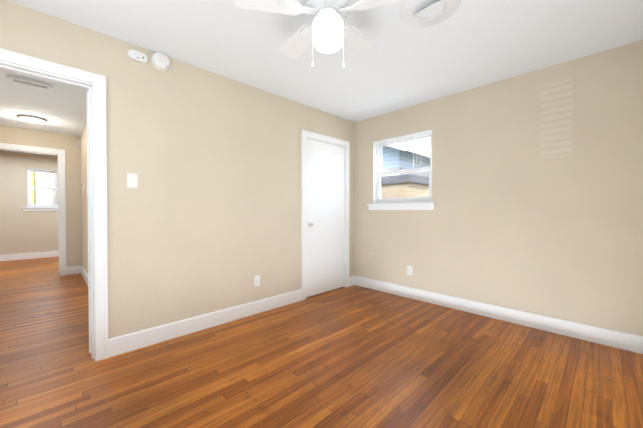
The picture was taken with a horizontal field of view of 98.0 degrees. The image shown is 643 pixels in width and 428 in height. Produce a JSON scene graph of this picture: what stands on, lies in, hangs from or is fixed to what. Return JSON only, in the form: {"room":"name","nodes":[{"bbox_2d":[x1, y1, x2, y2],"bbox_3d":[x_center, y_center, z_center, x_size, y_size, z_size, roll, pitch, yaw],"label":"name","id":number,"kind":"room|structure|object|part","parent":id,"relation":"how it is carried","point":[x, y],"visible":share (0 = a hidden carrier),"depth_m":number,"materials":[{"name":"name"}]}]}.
{"room":"empty bedroom","nodes":[
{"label":"empty bedroom","id":0,"kind":"room"},
{"bbox_2d":[0,150,58,254],"bbox_3d":[-6.539,-0.186,6.795,4.720,2.440,0.160,-1,1,-45],"label":"wall","id":1,"kind":"structure","parent":0,"point":[21,231],"depth_m":6.38,"materials":[{"name":"beige paint"}]},
{"bbox_2d":[0,251,58,260],"bbox_3d":[-6.478,0.967,6.746,4.400,0.136,0.015,-1,1,-45],"label":"baseboard","id":2,"kind":"structure","parent":1,"relation":"attached to","point":[51,253],"depth_m":6.47,"materials":[{"name":"white wood"}]},
{"bbox_2d":[22,169,57,210],"bbox_3d":[-6.483,-0.561,6.759,1.047,0.972,0.104,-1,1,-45],"label":"window frame","id":3,"kind":"structure","parent":1,"relation":"attached to","point":[27,208],"depth_m":6.56,"materials":[{"name":"white wood"}]},
{"bbox_2d":[27,169,57,206],"bbox_3d":[-6.527,-0.606,6.834,0.920,0.880,0.075,-1,1,-45],"label":"window","id":4,"kind":"structure","parent":1,"relation":"in","point":[29,177],"depth_m":6.62,"materials":[{"name":"white plastic"}]},
{"bbox_3d":[-6.524,-0.609,6.831,0.822,0.797,0.036,-1,1,-45],"label":"pane","id":5,"kind":"part","parent":4,"relation":"part of","materials":[{"name":"clear glass"}]},
{"bbox_2d":[0,125,81,266],"bbox_3d":[-4.262,-0.165,5.080,5.560,2.440,0.120,-1,1,-45],"label":"wall","id":6,"kind":"structure","parent":0,"point":[67,143],"depth_m":4.86,"materials":[{"name":"beige paint"}]},
{"bbox_2d":[0,143,65,275],"bbox_3d":[-4.782,-0.019,4.569,0.880,2.160,0.162,-1,1,-45],"label":"trim","id":7,"kind":"structure","parent":6,"relation":"attached to","point":[60,153],"depth_m":4.78,"materials":[{"name":"white wood"}]},
{"bbox_2d":[66,266,79,274],"bbox_3d":[-3.779,0.980,5.664,2.070,0.136,0.015,-1,1,-45],"label":"baseboard","id":8,"kind":"structure","parent":6,"relation":"attached to","point":[74,269],"depth_m":4.90,"materials":[{"name":"white wood"}]},
{"bbox_2d":[80,123,87,273],"bbox_3d":[-2.727,-0.151,3.855,0.640,2.440,3.780,-1,1,-45],"label":"wall","id":9,"kind":"structure","parent":0,"point":[84,213],"depth_m":4.54,"materials":[{"name":"beige paint"}]},
{"bbox_2d":[80,266,87,284],"bbox_3d":[-3.767,0.994,4.457,0.015,0.136,1.482,-1,1,-45],"label":"baseboard","id":10,"kind":"structure","parent":9,"relation":"attached to","point":[82,271],"depth_m":4.49,"materials":[{"name":"white wood"}]},
{"bbox_2d":[0,0,354,338],"bbox_3d":[-1.099,-0.137,2.721,4.360,2.440,0.120,-1,1,-45],"label":"wall","id":11,"kind":"structure","parent":0,"point":[204,217],"depth_m":2.53,"materials":[{"name":"beige paint"}]},
{"bbox_2d":[0,48,107,360],"bbox_3d":[-2.000,0.034,1.836,0.926,2.118,0.162,-1,1,-45],"label":"door frame","id":12,"kind":"structure","parent":11,"relation":"attached to","point":[96,83],"depth_m":2.07,"materials":[{"name":"white wood"}]},
{"bbox_2d":[86,91,90,352],"bbox_3d":[-2.001,0.064,2.469,0.147,2.020,0.778,0,1,-35],"label":"door jamb","id":13,"kind":"structure","parent":11,"relation":"attached to","point":[88,199],"depth_m":2.15,"materials":[{"name":"white wood"}]},
{"bbox_2d":[127,173,137,187],"bbox_3d":[-1.503,-0.266,2.224,0.070,0.115,0.019,-1,1,-45],"label":"bedroom light switch","id":14,"kind":"object","parent":11,"relation":"attached to","point":[132,180],"visible":1,"depth_m":2.23,"materials":[{"name":"white plastic"}]},
{"bbox_2d":[127,49,147,62],"bbox_3d":[-1.470,-1.264,2.237,0.135,0.072,0.030,-1,1,-45],"label":"detector","id":15,"kind":"object","parent":11,"relation":"attached to","point":[138,56],"visible":0.94,"depth_m":2.23,"materials":[{"name":"white plastic"}]},
{"bbox_2d":[151,52,169,70],"bbox_3d":[-1.347,-1.285,2.346,0.140,0.140,0.048,-1,1,-45],"label":"smoke detector","id":16,"kind":"object","parent":11,"relation":"attached to","point":[160,61],"visible":0.96,"depth_m":2.33,"materials":[{"name":"white plastic"}]},
{"bbox_2d":[108,289,301,357],"bbox_3d":[-0.935,1.014,2.801,1.929,0.136,0.015,-1,1,-45],"label":"baseboard","id":17,"kind":"structure","parent":11,"relation":"attached to","point":[118,345],"depth_m":2.56,"materials":[{"name":"white wood"}]},
{"bbox_2d":[254,275,259,286],"bbox_3d":[-0.699,0.727,3.035,0.070,0.115,0.008,-1,1,-45],"label":"electrical outlet","id":18,"kind":"object","parent":11,"relation":"attached to","point":[257,280],"visible":1,"depth_m":3.03,"materials":[{"name":"white plastic"}]},
{"bbox_2d":[306,138,344,296],"bbox_3d":[0.078,0.048,3.790,0.754,2.020,0.089,-1,1,-45],"label":"closet door","id":19,"kind":"structure","parent":11,"relation":"in","point":[325,201],"depth_m":3.77,"materials":[{"name":"white wood"}]},
{"bbox_2d":[301,129,349,299],"bbox_3d":[0.029,0.011,3.833,0.911,2.118,0.162,-1,1,-45],"label":"door frame","id":20,"kind":"structure","parent":11,"relation":"attached to","point":[305,134],"depth_m":3.63,"materials":[{"name":"white wood"}]},
{"bbox_2d":[0,256,642,427],"bbox_3d":[-2.764,1.101,3.686,5.720,0.060,9.910,-1,1,-45],"label":"floor","id":21,"kind":"structure","parent":0,"point":[354,356],"depth_m":1.95,"materials":[{"name":"brown wood"}]},
{"bbox_2d":[0,0,642,155],"bbox_3d":[-2.764,-1.419,3.656,5.720,0.100,9.910,-1,1,-45],"label":"ceiling","id":22,"kind":"structure","parent":0,"point":[468,44],"depth_m":2.25,"materials":[{"name":"white paint"}]},
{"bbox_2d":[6,74,53,89],"bbox_3d":[-2.971,-1.344,2.856,0.340,0.030,0.165,-1,1,-45],"label":"ceiling vent","id":23,"kind":"object","parent":22,"relation":"in","point":[28,81],"visible":1,"depth_m":2.83,"materials":[{"name":"white"}]},
{"bbox_2d":[16,114,46,122],"bbox_3d":[-4.136,-1.349,3.997,0.308,0.046,0.308,-1,1,-45],"label":"hall light","id":24,"kind":"object","parent":22,"relation":"attached to","point":[31,118],"visible":1,"depth_m":3.93,"materials":[{"name":"white glass"}]},
{"bbox_2d":[233,0,403,67],"bbox_3d":[0.044,-1.095,1.652,1.012,0.498,1.021,-1,1,-45],"label":"ceiling fan","id":25,"kind":"object","parent":22,"relation":"hanging from","point":[327,31],"visible":1,"depth_m":1.58,"materials":[{"name":"white"}]},
{"bbox_3d":[0.038,-1.036,1.623,0.182,0.152,0.182,-1,1,-45],"label":"lamp shade","id":26,"kind":"part","parent":25,"relation":"part of","materials":[{"name":"white glass"}]},
{"bbox_3d":[0.038,-0.996,1.624,0.136,0.300,0.149,-1,1,-45],"label":"cord","id":27,"kind":"part","parent":25,"relation":"part of","materials":[{"name":"white plastic"}]},
{"bbox_2d":[400,0,460,27],"bbox_3d":[0.705,-1.359,1.829,0.372,0.112,0.372,-1,1,-45],"label":"ceiling vent","id":28,"kind":"object","parent":22,"relation":"in","point":[408,17],"visible":0.75,"depth_m":1.87,"materials":[{"name":"white plastic"}]},
{"bbox_2d":[354,40,642,335],"bbox_3d":[0.214,-0.160,4.609,0.160,2.440,7.070,-1,1,-45],"label":"wall","id":29,"kind":"structure","parent":0,"point":[537,187],"depth_m":2.68,"materials":[{"name":"beige paint"}]},
{"bbox_2d":[367,129,434,209],"bbox_3d":[1.055,-0.538,3.712,0.174,0.967,0.972,-1,1,-45],"label":"bedroom window","id":30,"kind":"structure","parent":29,"relation":"in","point":[409,203],"depth_m":3.74,"materials":[{"name":"white plastic"}]},
{"bbox_3d":[1.102,-0.584,3.727,0.036,0.792,0.747,-1,1,-45],"label":"pane","id":31,"kind":"part","parent":30,"relation":"part of","materials":[{"name":"clear glass"}]},
{"bbox_2d":[407,266,411,274],"bbox_3d":[1.127,0.722,3.572,0.008,0.115,0.070,-1,1,-45],"label":"electrical outlet","id":32,"kind":"object","parent":29,"relation":"attached to","point":[409,270],"visible":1,"depth_m":3.57,"materials":[{"name":"white plastic"}]},
{"bbox_2d":[352,276,639,352],"bbox_3d":[1.493,1.009,3.188,0.030,0.136,2.870,-1,1,-45],"label":"baseboard","id":33,"kind":"structure","parent":29,"relation":"attached to","point":[608,337],"depth_m":2.74,"materials":[{"name":"white wood"}]},
{"bbox_2d":[640,336,642,353],"bbox_3d":[1.022,1.039,0.694,4.200,0.136,0.015,-1,1,-45],"label":"baseboard","id":34,"kind":"structure","parent":29,"relation":"attached to","point":[641,337],"depth_m":2.17,"materials":[{"name":"white wood"}]},
{"label":"outside","id":35,"kind":"structure","parent":0,"visible":0},
{"bbox_3d":[2.849,1.227,6.539,75.000,0.220,80.000,-1,1,-45],"label":"ground","id":36,"kind":"structure","parent":35,"visible":0},
{"bbox_2d":[31,172,35,203],"bbox_3d":[-14.855,-0.653,9.928,6.550,3.500,3.300,-1,1,-45],"label":"house","id":37,"kind":"structure","parent":36,"relation":"on","point":[33,194],"depth_m":11.04,"materials":[{"name":"yellow"}]},
{"bbox_2d":[46,173,57,203],"bbox_3d":[-8.088,-2.974,10.369,1.628,8.175,5.519,0,1,21],"label":"trunk","id":38,"kind":"object","parent":36,"relation":"on","point":[53,183],"depth_m":8.81,"materials":[{"name":"white"}]},
{"bbox_2d":[381,138,429,197],"bbox_3d":[2.845,-1.447,8.514,12.190,5.136,4.734,-1,1,-45],"label":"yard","id":39,"kind":"structure","parent":36,"relation":"on","point":[415,187],"depth_m":5.97,"materials":[{"name":"grey"}]},
{"bbox_2d":[381,142,430,176],"bbox_3d":[2.507,-1.123,12.440,9.170,4.380,7.710,-1,1,-45],"label":"house","id":40,"kind":"structure","parent":36,"relation":"on","point":[402,158],"depth_m":7.20,"materials":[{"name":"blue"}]}
]}

